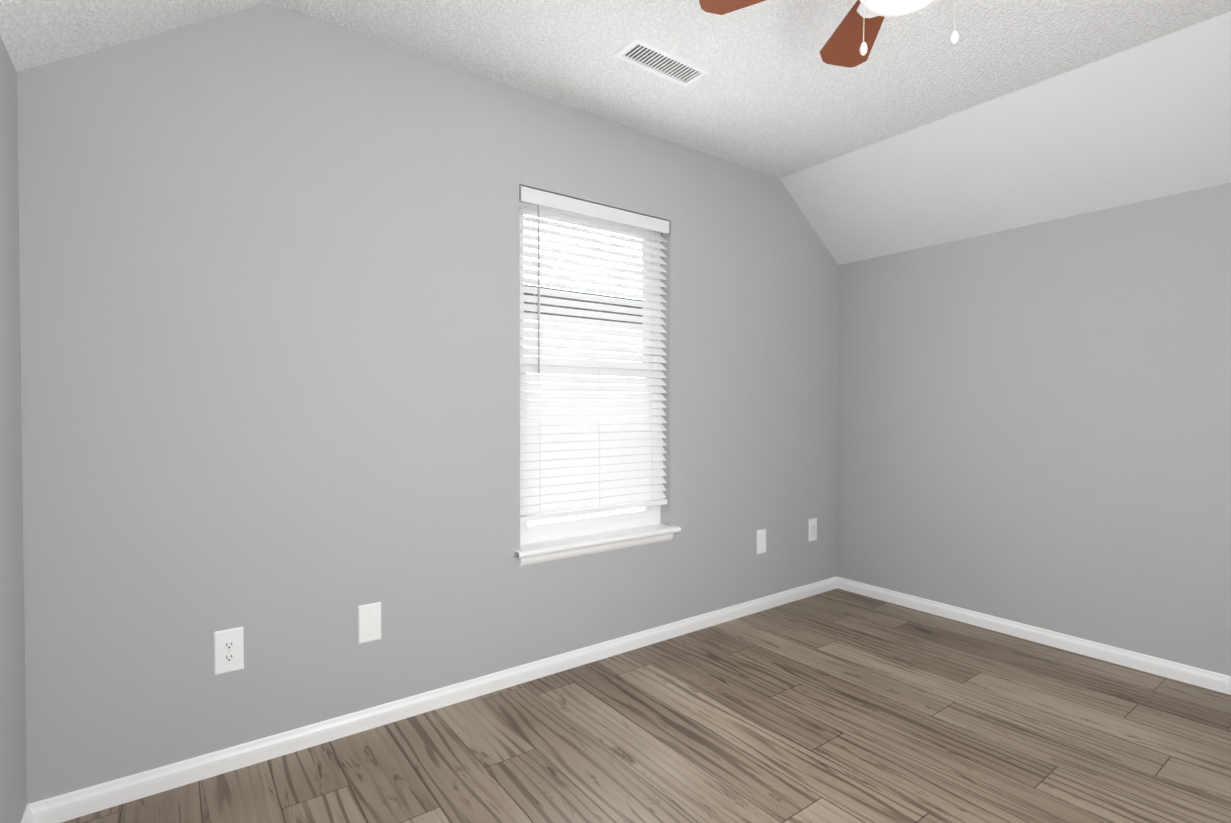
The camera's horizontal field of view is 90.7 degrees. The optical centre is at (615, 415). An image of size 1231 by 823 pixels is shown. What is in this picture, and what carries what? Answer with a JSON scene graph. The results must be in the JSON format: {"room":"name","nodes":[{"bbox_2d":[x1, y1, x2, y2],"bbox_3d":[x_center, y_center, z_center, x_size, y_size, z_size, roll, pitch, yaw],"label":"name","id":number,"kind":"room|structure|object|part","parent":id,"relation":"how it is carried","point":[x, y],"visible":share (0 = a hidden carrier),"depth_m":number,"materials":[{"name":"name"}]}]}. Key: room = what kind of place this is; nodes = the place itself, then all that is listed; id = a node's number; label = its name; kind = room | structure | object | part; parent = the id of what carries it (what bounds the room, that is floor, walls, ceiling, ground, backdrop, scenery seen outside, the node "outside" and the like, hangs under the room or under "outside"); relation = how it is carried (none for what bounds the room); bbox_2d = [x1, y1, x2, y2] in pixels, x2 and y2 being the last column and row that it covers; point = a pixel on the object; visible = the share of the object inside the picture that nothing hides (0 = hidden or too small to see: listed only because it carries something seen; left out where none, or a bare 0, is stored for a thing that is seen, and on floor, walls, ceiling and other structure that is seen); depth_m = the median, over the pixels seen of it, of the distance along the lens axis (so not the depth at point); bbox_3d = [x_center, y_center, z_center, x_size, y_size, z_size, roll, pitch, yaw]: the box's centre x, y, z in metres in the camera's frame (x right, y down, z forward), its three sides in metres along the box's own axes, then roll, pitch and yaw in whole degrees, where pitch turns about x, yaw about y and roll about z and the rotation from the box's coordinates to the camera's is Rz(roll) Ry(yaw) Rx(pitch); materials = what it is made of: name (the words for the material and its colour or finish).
{"room":"empty bedroom","nodes":[
{"label":"empty bedroom","id":0,"kind":"room"},
{"bbox_2d":[0,36,26,822],"bbox_3d":[-0.745,0.122,0.370,0.140,2.020,3.280,-1,1,-36],"label":"wall","id":1,"kind":"structure","parent":0,"point":[13,789],"depth_m":1.50,"materials":[{"name":"grey paint"}]},
{"bbox_2d":[21,805,32,822],"bbox_3d":[-0.684,1.097,0.429,0.013,0.070,3.000,-1,1,-36],"label":"baseboard","id":2,"kind":"structure","parent":1,"relation":"attached to","point":[27,817],"depth_m":1.60,"materials":[{"name":"white wood"}]},
{"bbox_2d":[17,3,837,803],"bbox_3d":[-0.136,-0.117,2.768,3.692,2.430,0.140,-1,1,-36],"label":"wall","id":3,"kind":"structure","parent":0,"point":[269,261],"depth_m":2.06,"materials":[{"name":"grey paint"}]},
{"bbox_2d":[214,627,243,674],"bbox_3d":[-1.206,0.736,1.898,0.078,0.134,0.008,-1,1,-36],"label":"duplex electrical outlet","id":4,"kind":"object","parent":3,"relation":"attached to","point":[228,650],"visible":1,"depth_m":1.90,"materials":[{"name":"white plastic"}]},
{"bbox_2d":[358,602,380,643],"bbox_3d":[-0.868,0.734,2.148,0.078,0.134,0.007,-1,1,-36],"label":"blank wall plate","id":5,"kind":"object","parent":3,"relation":"attached to","point":[369,622],"visible":1,"depth_m":2.15,"materials":[{"name":"white plastic"}]},
{"bbox_2d":[27,576,836,822],"bbox_3d":[-0.090,1.064,2.723,3.692,0.070,0.013,-1,1,-36],"label":"baseboard","id":6,"kind":"structure","parent":3,"relation":"attached to","point":[86,801],"depth_m":2.12,"materials":[{"name":"white wood"}]},
{"bbox_2d":[519,201,660,544],"bbox_3d":[-0.122,-0.198,2.817,0.822,1.501,0.064,-1,1,-36],"label":"window","id":7,"kind":"structure","parent":3,"relation":"in","point":[556,530],"depth_m":2.82,"materials":[{"name":"white glass"}]},
{"bbox_2d":[519,185,669,522],"bbox_3d":[-0.081,-0.252,2.761,0.816,1.386,0.064,-1,1,-36],"label":"window blind","id":8,"kind":"object","parent":7,"relation":"attached to","point":[585,461],"visible":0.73,"depth_m":2.74,"materials":[{"name":"white plastic"}]},
{"bbox_2d":[538,205,539,373],"bbox_3d":[-0.322,-0.525,2.544,0.008,0.700,0.010,-1,1,-36],"label":"blind wand","id":9,"kind":"object","parent":8,"relation":"hanging from","point":[538,289],"visible":1,"depth_m":2.54,"materials":[{"name":"grey plastic"}]},
{"bbox_2d":[514,524,680,565],"bbox_3d":[-0.069,0.584,2.756,0.878,0.069,0.123,-1,1,-36],"label":"window sill","id":10,"kind":"structure","parent":3,"relation":"attached to","point":[541,552],"depth_m":2.70,"materials":[{"name":"white wood"}]},
{"bbox_2d":[757,529,765,553],"bbox_3d":[0.816,0.704,3.390,0.078,0.134,0.007,-1,1,-36],"label":"electrical outlet plate","id":11,"kind":"object","parent":3,"relation":"attached to","point":[761,540],"visible":1,"depth_m":3.38,"materials":[{"name":"white plastic"}]},
{"bbox_2d":[809,518,816,540],"bbox_3d":[1.192,0.690,3.667,0.078,0.134,0.008,-1,1,-36],"label":"duplex electrical outlet","id":12,"kind":"object","parent":3,"relation":"attached to","point":[813,529],"visible":1,"depth_m":3.66,"materials":[{"name":"white plastic"}]},
{"bbox_2d":[0,0,1230,264],"bbox_3d":[0.796,-1.119,1.490,3.972,0.630,3.280,-1,1,-36],"label":"ceiling","id":13,"kind":"structure","parent":0,"point":[916,130],"depth_m":2.36,"materials":[{"name":"white paint"}]},
{"bbox_2d":[612,35,710,86],"bbox_3d":[0.177,-1.321,2.283,0.370,0.009,0.145,-1,1,-36],"label":"ceiling vent","id":14,"kind":"object","parent":13,"relation":"in","point":[644,54],"visible":1,"depth_m":2.27,"materials":[{"name":"white metal"}]},
{"bbox_2d":[699,0,958,67],"bbox_3d":[0.704,-1.085,1.419,0.976,0.455,0.944,-1,1,-36],"label":"fan","id":15,"kind":"object","parent":13,"relation":"hanging from","point":[849,43],"visible":1,"depth_m":1.71,"materials":[{"name":"brown wood"}]},
{"bbox_3d":[0.408,-1.117,1.545,0.282,0.034,0.389,-1,1,-36],"label":"blade","id":16,"kind":"part","parent":15,"relation":"part of","materials":[{"name":"brown wood"}]},
{"bbox_3d":[0.708,-1.120,1.748,0.316,0.034,0.368,-1,1,-36],"label":"blade","id":17,"kind":"part","parent":15,"relation":"part of","materials":[{"name":"brown wood"}]},
{"bbox_2d":[61,588,1230,822],"bbox_3d":[0.796,1.176,1.522,3.972,0.120,3.280,-1,1,-36],"label":"floor","id":18,"kind":"structure","parent":0,"point":[837,706],"depth_m":2.05,"materials":[{"name":"brown wood"}]},
{"bbox_2d":[837,183,1230,675],"bbox_3d":[2.338,0.090,2.645,0.140,2.020,3.280,-1,1,-36],"label":"wall","id":19,"kind":"structure","parent":0,"point":[1034,425],"depth_m":2.87,"materials":[{"name":"grey paint"}]},
{"bbox_2d":[837,576,1230,694],"bbox_3d":[2.277,1.065,2.613,0.013,0.070,3.000,-1,1,-36],"label":"baseboard","id":20,"kind":"structure","parent":19,"relation":"attached to","point":[1207,679],"depth_m":2.87,"materials":[{"name":"white wood"}]},
{"label":"outside","id":21,"kind":"structure","parent":0,"visible":0},
{"bbox_2d":[524,215,641,299],"bbox_3d":[-4.526,-2.015,10.662,34.000,22.000,0.100,-1,1,-36],"label":"sky","id":22,"kind":"structure","parent":21,"point":[581,250],"depth_m":13.38,"materials":[{"name":"white"}]},
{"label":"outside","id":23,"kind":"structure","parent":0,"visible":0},
{"bbox_2d":[524,284,644,525],"bbox_3d":[-0.842,2.342,11.205,5.300,9.270,3.100,-1,1,-36],"label":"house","id":24,"kind":"structure","parent":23,"point":[582,516],"depth_m":9.95,"materials":[{"name":"white"}]}
]}

